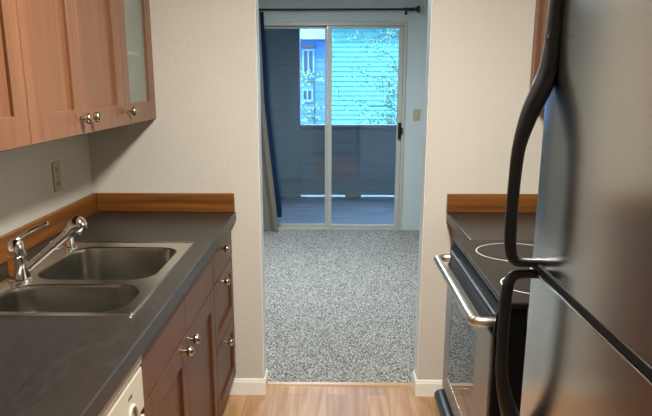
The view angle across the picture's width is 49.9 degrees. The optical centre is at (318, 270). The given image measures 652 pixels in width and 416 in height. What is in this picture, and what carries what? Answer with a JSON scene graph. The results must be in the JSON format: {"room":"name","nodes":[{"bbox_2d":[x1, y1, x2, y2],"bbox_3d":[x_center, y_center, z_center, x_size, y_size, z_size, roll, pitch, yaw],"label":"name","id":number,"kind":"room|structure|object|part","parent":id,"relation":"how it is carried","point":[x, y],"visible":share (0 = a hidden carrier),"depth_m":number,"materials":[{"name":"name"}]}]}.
{"room":"kitchen","nodes":[
{"label":"kitchen","id":0,"kind":"room"},
{"bbox_2d":[0,133,92,235],"bbox_3d":[-1.138,0.030,0.944,0.100,2.440,4.600,0,15,1],"label":"wall","id":1,"kind":"structure","parent":0,"point":[27,194],"depth_m":2.64,"materials":[{"name":"beige paint"}]},
{"bbox_2d":[0,0,30,151],"bbox_3d":[-0.899,-0.602,1.318,0.354,0.798,0.863,0,15,1],"label":"upper cabinet","id":2,"kind":"object","parent":1,"relation":"attached to","point":[14,121],"visible":1,"depth_m":1.72,"materials":[{"name":"brown wood"}]},
{"bbox_2d":[0,193,96,264],"bbox_3d":[-1.058,0.061,1.831,0.019,0.084,2.899,0,15,1],"label":"backsplash","id":3,"kind":"structure","parent":1,"relation":"attached to","point":[57,220],"depth_m":2.69,"materials":[{"name":"brown wood"}]},
{"bbox_2d":[52,161,61,191],"bbox_3d":[-1.041,-0.377,2.795,0.009,0.115,0.074,0,15,1],"label":"wall outlet","id":4,"kind":"object","parent":1,"relation":"attached to","point":[56,171],"visible":1,"depth_m":2.79,"materials":[{"name":"beige plastic"}]},
{"bbox_2d":[16,0,125,144],"bbox_3d":[-0.880,-0.828,2.150,0.354,0.798,0.860,0,15,1],"label":"upper cabinet","id":5,"kind":"object","parent":1,"relation":"attached to","point":[71,51],"visible":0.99,"depth_m":2.12,"materials":[{"name":"brown wood"}]},
{"bbox_3d":[-0.756,-0.769,1.933,0.019,0.798,0.412,0,15,1],"label":"door","id":6,"kind":"part","parent":5,"relation":"part of","materials":[{"name":"brown wood"}]},
{"bbox_3d":[-0.723,-0.475,2.184,0.038,0.034,0.034,0,15,1],"label":"knob","id":7,"kind":"part","parent":5,"relation":"part of","materials":[{"name":"silver metal"}]},
{"bbox_3d":[-0.722,-0.497,2.265,0.038,0.034,0.034,0,15,1],"label":"knob","id":8,"kind":"part","parent":5,"relation":"part of","materials":[{"name":"silver metal"}]},
{"bbox_3d":[-0.747,-0.882,2.348,0.019,0.798,0.440,0,15,1],"label":"door","id":9,"kind":"part","parent":5,"relation":"part of","materials":[{"name":"brown wood"}]},
{"bbox_2d":[117,0,155,124],"bbox_3d":[-0.865,-1.003,2.794,0.354,0.798,0.474,0,15,1],"label":"upper cabinet","id":10,"kind":"object","parent":1,"relation":"attached to","point":[133,15],"depth_m":2.98,"materials":[{"name":"brown wood"}]},
{"bbox_3d":[-0.712,-0.612,2.685,0.038,0.034,0.034,0,15,1],"label":"knob","id":11,"kind":"part","parent":10,"relation":"part of","materials":[{"name":"silver metal"}]},
{"bbox_2d":[127,52,139,54],"bbox_3d":[-0.903,-0.878,2.818,0.260,0.008,0.415,0,15,1],"label":"shelf","id":12,"kind":"object","parent":10,"relation":"attached to","point":[128,53],"depth_m":2.92,"materials":[{"name":"grey"}]},
{"bbox_3d":[-0.881,-1.064,3.013,0.313,0.796,0.020,0,15,1],"label":"cabinet filler","id":13,"kind":"part","parent":10,"relation":"part of","materials":[{"name":"brown wood"}]},
{"bbox_2d":[265,29,300,196],"bbox_3d":[-1.746,-1.873,8.305,2.952,2.350,2.466,0,15,1],"label":"wall","id":14,"kind":"structure","parent":0,"point":[282,45],"depth_m":9.26,"materials":[{"name":"grey paint"}]},
{"bbox_2d":[88,0,544,388],"bbox_3d":[-0.686,-0.587,3.212,5.100,2.440,0.120,0,15,1],"label":"wall","id":15,"kind":"structure","parent":0,"point":[202,137],"depth_m":3.12,"materials":[{"name":"beige paint"}]},
{"bbox_2d":[96,193,234,211],"bbox_3d":[-0.701,-0.315,3.213,0.632,0.084,0.020,0,15,1],"label":"backsplash","id":16,"kind":"structure","parent":15,"relation":"attached to","point":[106,202],"depth_m":3.20,"materials":[{"name":"brown wood"}]},
{"bbox_2d":[229,378,265,394],"bbox_3d":[-0.368,0.569,3.451,0.216,0.083,0.012,0,15,1],"label":"baseboard","id":17,"kind":"structure","parent":15,"relation":"attached to","point":[240,386],"depth_m":3.44,"materials":[{"name":"white paint"}]},
{"bbox_2d":[255,0,265,377],"bbox_3d":[-0.269,-0.451,3.240,0.004,1.996,0.118,0,15,1],"label":"trim","id":18,"kind":"structure","parent":15,"relation":"attached to","point":[256,1],"depth_m":3.23,"materials":[{"name":"white paint"}]},
{"bbox_2d":[264,368,267,391],"bbox_3d":[-0.264,0.551,3.518,0.012,0.083,0.131,0,15,1],"label":"baseboard","id":19,"kind":"structure","parent":15,"relation":"attached to","point":[266,373],"depth_m":3.52,"materials":[{"name":"white paint"}]},
{"bbox_2d":[412,370,416,393],"bbox_3d":[0.480,0.554,3.502,0.012,0.083,0.131,0,15,1],"label":"baseboard","id":20,"kind":"structure","parent":15,"relation":"attached to","point":[414,378],"depth_m":3.51,"materials":[{"name":"white paint"}]},
{"bbox_2d":[414,0,432,379],"bbox_3d":[0.483,-0.447,3.224,0.004,1.996,0.118,0,15,1],"label":"trim","id":21,"kind":"structure","parent":15,"relation":"attached to","point":[429,21],"depth_m":3.22,"materials":[{"name":"white paint"}]},
{"bbox_2d":[415,380,441,396],"bbox_3d":[0.538,0.573,3.432,0.130,0.083,0.012,0,15,1],"label":"baseboard","id":22,"kind":"structure","parent":15,"relation":"attached to","point":[422,387],"depth_m":3.42,"materials":[{"name":"white paint"}]},
{"bbox_2d":[446,194,537,212],"bbox_3d":[0.890,-0.307,3.179,0.616,0.084,0.020,0,15,1],"label":"backsplash","id":23,"kind":"structure","parent":15,"relation":"attached to","point":[456,203],"depth_m":3.17,"materials":[{"name":"brown wood"}]},
{"bbox_2d":[222,386,439,415],"bbox_3d":[0.043,1.229,1.295,2.458,0.060,4.700,0,15,1],"label":"floor","id":24,"kind":"structure","parent":0,"point":[278,400],"depth_m":3.37,"materials":[{"name":"brown wood"}]},
{"bbox_2d":[98,356,144,415],"bbox_3d":[-0.741,0.679,1.548,0.613,0.869,0.599,0,15,1],"label":"dishwasher","id":25,"kind":"object","parent":24,"relation":"on","point":[128,399],"visible":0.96,"depth_m":1.62,"materials":[{"name":"beige plastic"}]},
{"bbox_3d":[-0.455,0.368,1.456,0.023,0.118,0.593,0,15,1],"label":"control panel","id":26,"kind":"part","parent":25,"relation":"part of","materials":[{"name":"beige plastic"}]},
{"bbox_2d":[140,255,218,415],"bbox_3d":[-0.724,0.462,2.348,0.668,0.868,1.052,0,15,1],"label":"base cabinet","id":27,"kind":"object","parent":24,"relation":"on","point":[178,365],"visible":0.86,"depth_m":2.27,"materials":[{"name":"brown wood"}]},
{"bbox_2d":[0,211,235,415],"bbox_3d":[-0.741,0.126,1.841,0.655,0.044,2.899,0,15,1],"label":"countertop","id":28,"kind":"structure","parent":27,"relation":"on","point":[50,365],"depth_m":1.65,"materials":[{"name":"grey laminate"}]},
{"bbox_2d":[7,216,87,282],"bbox_3d":[-0.814,-0.068,2.096,0.245,0.189,0.072,-2,15,-6],"label":"faucet","id":29,"kind":"object","parent":28,"relation":"on","point":[19,268],"visible":1,"depth_m":2.08,"materials":[{"name":"silver metal"}]},
{"bbox_3d":[-0.855,-0.114,2.082,0.104,0.065,0.020,-3,15,-10],"label":"lever","id":30,"kind":"part","parent":29,"relation":"part of","materials":[{"name":"silver metal"}]},
{"bbox_3d":[-0.842,-0.036,2.110,0.113,0.100,0.028,-2,15,-7],"label":"spout","id":31,"kind":"part","parent":29,"relation":"part of","materials":[{"name":"silver metal"}]},
{"bbox_2d":[0,237,194,315],"bbox_3d":[-0.703,0.055,2.215,0.472,0.219,0.838,0,15,1],"label":"double sink","id":32,"kind":"object","parent":28,"relation":"in","point":[92,278],"depth_m":2.11,"materials":[{"name":"silver metal"}]},
{"bbox_3d":[-0.895,-0.111,2.512,0.052,0.054,0.052,0,15,1],"label":"air gap cap","id":33,"kind":"part","parent":32,"relation":"part of","materials":[{"name":"silver metal"}]},
{"bbox_3d":[-0.701,0.145,1.959,0.388,0.150,0.258,0,15,1],"label":"bowl","id":34,"kind":"part","parent":32,"relation":"part of","materials":[{"name":"silver metal"}]},
{"bbox_3d":[-0.685,0.050,2.338,0.374,0.165,0.431,0,15,1],"label":"bowl","id":35,"kind":"part","parent":32,"relation":"part of","materials":[{"name":"silver metal"}]},
{"bbox_3d":[-0.444,0.196,1.991,0.019,0.154,0.514,0,15,1],"label":"false drawer","id":36,"kind":"part","parent":27,"relation":"part of","materials":[{"name":"brown wood"}]},
{"bbox_3d":[-0.443,0.560,2.090,0.019,0.590,0.514,0,15,1],"label":"door","id":37,"kind":"part","parent":27,"relation":"part of","materials":[{"name":"brown wood"}]},
{"bbox_3d":[-0.410,0.252,2.203,0.038,0.034,0.034,0,15,1],"label":"knob","id":38,"kind":"part","parent":27,"relation":"part of","materials":[{"name":"silver metal"}]},
{"bbox_3d":[-0.408,0.224,2.305,0.038,0.034,0.034,0,15,1],"label":"knob","id":39,"kind":"part","parent":27,"relation":"part of","materials":[{"name":"silver metal"}]},
{"bbox_3d":[-0.432,0.057,2.499,0.019,0.154,0.534,0,15,1],"label":"false drawer","id":40,"kind":"part","parent":27,"relation":"part of","materials":[{"name":"brown wood"}]},
{"bbox_3d":[-0.432,0.422,2.598,0.019,0.590,0.534,0,15,1],"label":"door","id":41,"kind":"part","parent":27,"relation":"part of","materials":[{"name":"brown wood"}]},
{"bbox_2d":[212,228,235,415],"bbox_3d":[-0.706,0.256,3.108,0.668,0.868,0.518,0,15,1],"label":"base cabinet","id":42,"kind":"object","parent":24,"relation":"on","point":[222,255],"visible":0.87,"depth_m":3.07,"materials":[{"name":"brown wood"}]},
{"bbox_3d":[-0.420,-0.082,3.010,0.019,0.154,0.513,0,15,1],"label":"drawer","id":43,"kind":"part","parent":42,"relation":"part of","materials":[{"name":"brown wood"}]},
{"bbox_3d":[-0.420,0.135,3.069,0.019,0.282,0.513,0,15,1],"label":"drawer","id":44,"kind":"part","parent":42,"relation":"part of","materials":[{"name":"brown wood"}]},
{"bbox_3d":[-0.393,-0.094,2.951,0.038,0.034,0.034,0,15,1],"label":"knob","id":45,"kind":"part","parent":42,"relation":"part of","materials":[{"name":"silver metal"}]},
{"bbox_3d":[-0.393,0.044,2.968,0.038,0.034,0.034,0,15,1],"label":"knob","id":46,"kind":"part","parent":42,"relation":"part of","materials":[{"name":"silver metal"}]},
{"bbox_3d":[-0.420,0.422,3.147,0.019,0.302,0.513,0,15,1],"label":"drawer","id":47,"kind":"part","parent":42,"relation":"part of","materials":[{"name":"brown wood"}]},
{"bbox_3d":[-0.392,0.311,3.077,0.038,0.034,0.034,0,15,1],"label":"knob","id":48,"kind":"part","parent":42,"relation":"part of","materials":[{"name":"silver metal"}]},
{"bbox_2d":[268,381,412,387],"bbox_3d":[0.109,0.589,3.569,0.756,0.041,0.045,0,15,1],"label":"trim","id":49,"kind":"structure","parent":24,"relation":"on","point":[285,384],"depth_m":3.55,"materials":[{"name":"brown wood"}]},
{"bbox_2d":[450,227,460,249],"bbox_3d":[0.888,0.277,3.025,0.648,0.868,0.620,0,15,1],"label":"base cabinet","id":50,"kind":"object","parent":24,"relation":"on","point":[454,235],"visible":0.02,"depth_m":3.16,"materials":[{"name":"brown wood"}]},
{"bbox_2d":[446,213,535,239],"bbox_3d":[0.895,-0.165,2.905,0.635,0.044,0.623,0,15,1],"label":"countertop","id":51,"kind":"structure","parent":50,"relation":"on","point":[468,226],"depth_m":2.92,"materials":[{"name":"grey laminate"}]},
{"bbox_2d":[434,239,533,415],"bbox_3d":[0.791,0.431,2.346,0.755,0.926,0.768,0,15,1],"label":"stove","id":52,"kind":"object","parent":24,"relation":"on","point":[474,276],"visible":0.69,"depth_m":2.17,"materials":[{"name":"black metal"}]},
{"bbox_3d":[0.468,0.576,2.393,0.052,0.052,0.746,0,15,1],"label":"drawer pull","id":53,"kind":"part","parent":52,"relation":"part of","materials":[{"name":"black plastic"}]},
{"bbox_3d":[0.450,0.045,2.247,0.074,0.029,0.746,0,15,1],"label":"handle","id":54,"kind":"part","parent":52,"relation":"part of","materials":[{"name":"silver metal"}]},
{"bbox_3d":[0.481,0.308,2.327,0.010,0.485,0.749,0,15,1],"label":"oven door","id":55,"kind":"part","parent":52,"relation":"part of","materials":[{"name":"black glass"}]},
{"bbox_3d":[0.497,0.034,2.245,0.037,0.078,0.764,0,15,1],"label":"panel","id":56,"kind":"part","parent":52,"relation":"part of","materials":[{"name":"black glass"}]},
{"bbox_2d":[453,239,533,309],"bbox_3d":[0.829,-0.005,2.227,0.678,0.021,0.768,0,15,1],"label":"cooktop","id":57,"kind":"object","parent":52,"relation":"in","point":[485,262],"depth_m":2.24,"materials":[{"name":"black glass"}]},
{"bbox_2d":[496,0,651,415],"bbox_3d":[0.746,0.352,1.105,0.794,1.670,0.783,0,15,1],"label":"refrigerator","id":58,"kind":"object","parent":24,"relation":"on","point":[588,348],"visible":1,"depth_m":1.09,"materials":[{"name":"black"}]},
{"bbox_3d":[0.396,0.263,1.437,0.079,0.552,0.044,0,15,1],"label":"handle","id":59,"kind":"part","parent":58,"relation":"part of","materials":[{"name":"black plastic"}]},
{"bbox_3d":[0.395,-0.274,1.291,0.079,0.552,0.044,0,15,1],"label":"handle","id":60,"kind":"part","parent":58,"relation":"part of","materials":[{"name":"black plastic"}]},
{"bbox_3d":[0.448,0.597,1.178,0.067,1.040,0.783,0,15,1],"label":"fridge door","id":61,"kind":"part","parent":58,"relation":"part of","materials":[{"name":"silver metal"}]},
{"bbox_3d":[0.420,0.081,1.038,0.013,0.014,0.763,0,15,1],"label":"trim","id":62,"kind":"part","parent":58,"relation":"part of","materials":[{"name":"black"}]},
{"bbox_3d":[0.448,-0.190,0.964,0.067,0.548,0.783,0,15,1],"label":"freezer door","id":63,"kind":"part","parent":58,"relation":"part of","materials":[{"name":"silver metal"}]},
{"bbox_2d":[263,230,419,382],"bbox_3d":[-0.642,0.103,5.422,5.100,0.068,3.784,0,15,1],"label":"floor","id":64,"kind":"structure","parent":0,"point":[341,305],"depth_m":4.80,"materials":[{"name":"grey carpet"}]},
{"bbox_2d":[258,0,427,229],"bbox_3d":[-0.600,-1.615,6.993,5.100,2.440,0.150,0,15,1],"label":"wall","id":65,"kind":"structure","parent":0,"point":[417,22],"depth_m":6.71,"materials":[{"name":"grey paint"}]},
{"bbox_2d":[264,21,407,229],"bbox_3d":[0.084,-1.405,6.988,1.530,2.035,0.140,0,15,1],"label":"door","id":66,"kind":"structure","parent":65,"relation":"in","point":[402,25],"depth_m":6.93,"materials":[{"name":"beige paint"}]},
{"bbox_3d":[-0.280,-1.414,7.035,0.729,1.971,0.030,0,15,1],"label":"fixed panel","id":67,"kind":"part","parent":66,"relation":"part of","materials":[{"name":"clear glass"}]},
{"bbox_3d":[0.452,-1.399,6.978,0.731,1.971,0.030,0,15,1],"label":"sliding panel","id":68,"kind":"part","parent":66,"relation":"part of","materials":[{"name":"clear glass"}]},
{"bbox_3d":[0.805,-1.383,6.932,0.041,0.160,0.052,0,15,1],"label":"latch handle","id":69,"kind":"part","parent":66,"relation":"part of","materials":[{"name":"black metal"}]},
{"bbox_2d":[259,5,419,14],"bbox_3d":[-0.153,-2.461,6.616,2.202,0.078,0.113,0,15,1],"label":"curtain rod","id":70,"kind":"object","parent":65,"relation":"attached to","point":[417,9],"visible":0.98,"depth_m":6.58,"materials":[{"name":"black metal"}]},
{"bbox_2d":[259,11,281,230],"bbox_3d":[-0.791,-1.430,6.882,0.825,2.100,0.082,0,15,1],"label":"curtain","id":71,"kind":"object","parent":70,"relation":"hanging from","point":[272,209],"visible":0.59,"depth_m":6.95,"materials":[{"name":"blue fabric"}]},
{"bbox_3d":[-0.192,-2.459,6.595,2.125,0.019,0.018,0,15,1],"label":"rod","id":72,"kind":"part","parent":70,"relation":"part of","materials":[{"name":"black metal"}]},
{"bbox_2d":[413,109,419,120],"bbox_3d":[0.963,-1.533,6.894,0.068,0.114,0.016,0,15,1],"label":"light switch","id":73,"kind":"object","parent":65,"relation":"attached to","point":[416,112],"visible":1,"depth_m":6.89,"materials":[{"name":"beige plastic"}]},
{"bbox_3d":[1.220,0.042,0.894,0.100,2.440,4.600,0,15,1],"label":"wall","id":74,"kind":"structure","parent":0,"visible":0},
{"bbox_2d":[529,0,548,89],"bbox_3d":[1.042,-1.011,2.674,0.340,0.722,0.619,0,15,1],"label":"upper cabinet","id":75,"kind":"object","parent":74,"relation":"attached to","point":[541,10],"visible":0.02,"depth_m":2.94,"materials":[{"name":"brown wood"}]},
{"bbox_3d":[-0.420,-0.599,8.637,5.400,0.215,2.496,0,15,1],"label":"floor","id":76,"kind":"structure","parent":0,"visible":0},
{"bbox_2d":[277,195,394,224],"bbox_3d":[-0.420,-0.720,8.604,5.400,0.034,2.486,0,15,1],"label":"deck","id":77,"kind":"object","parent":76,"relation":"on","point":[365,209],"visible":0.15,"depth_m":8.69,"materials":[{"name":"wood"}]},
{"bbox_2d":[300,124,395,196],"bbox_3d":[1.028,-1.485,9.488,2.546,0.974,0.205,0,15,1],"label":"balcony railing","id":78,"kind":"object","parent":77,"relation":"on","point":[363,155],"visible":0.52,"depth_m":9.43,"materials":[{"name":"grey"}]},
{"label":"outside","id":79,"kind":"structure","parent":0,"visible":0},
{"bbox_3d":[0.026,-8.972,51.075,120.000,0.100,83.100,0,15,1],"label":"ground","id":80,"kind":"structure","parent":79,"visible":0},
{"bbox_2d":[300,68,324,123],"bbox_3d":[-0.196,-2.817,18.703,0.744,4.992,0.459,0,15,1],"label":"tree","id":81,"kind":"object","parent":80,"relation":"on","point":[306,75],"visible":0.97,"depth_m":18.22,"materials":[{"name":"teal plant"}]},
{"bbox_3d":[-0.074,-2.670,18.740,0.111,4.691,0.111,7,17,23],"label":"stem","id":82,"kind":"part","parent":81,"relation":"part of","materials":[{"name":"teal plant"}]},
{"bbox_2d":[300,29,327,123],"bbox_3d":[-3.719,-4.585,22.837,8.160,6.260,6.650,0,15,1],"label":"apartment building","id":83,"kind":"structure","parent":80,"relation":"on","point":[312,41],"depth_m":19.50,"materials":[{"name":"blue"}]},
{"bbox_3d":[-0.316,-4.913,19.576,0.220,0.240,0.010,0,15,1],"label":"pane","id":84,"kind":"part","parent":83,"relation":"part of","materials":[{"name":"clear glass"}]},
{"bbox_3d":[-0.286,-5.733,19.353,0.240,0.660,0.010,0,15,1],"label":"pane","id":85,"kind":"part","parent":83,"relation":"part of","materials":[{"name":"clear glass"}]},
{"bbox_2d":[332,28,398,123],"bbox_3d":[4.492,-4.718,22.615,8.215,6.620,6.650,0,15,1],"label":"apartment building","id":86,"kind":"structure","parent":80,"relation":"on","point":[343,53],"depth_m":19.40,"materials":[{"name":"teal"}]},
{"bbox_2d":[333,28,398,123],"bbox_3d":[1.655,-2.140,14.472,2.735,5.914,1.049,-4,16,-14],"label":"tree","id":87,"kind":"object","parent":80,"relation":"on","point":[392,29],"visible":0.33,"depth_m":13.93,"materials":[{"name":"teal plant"}]}
]}

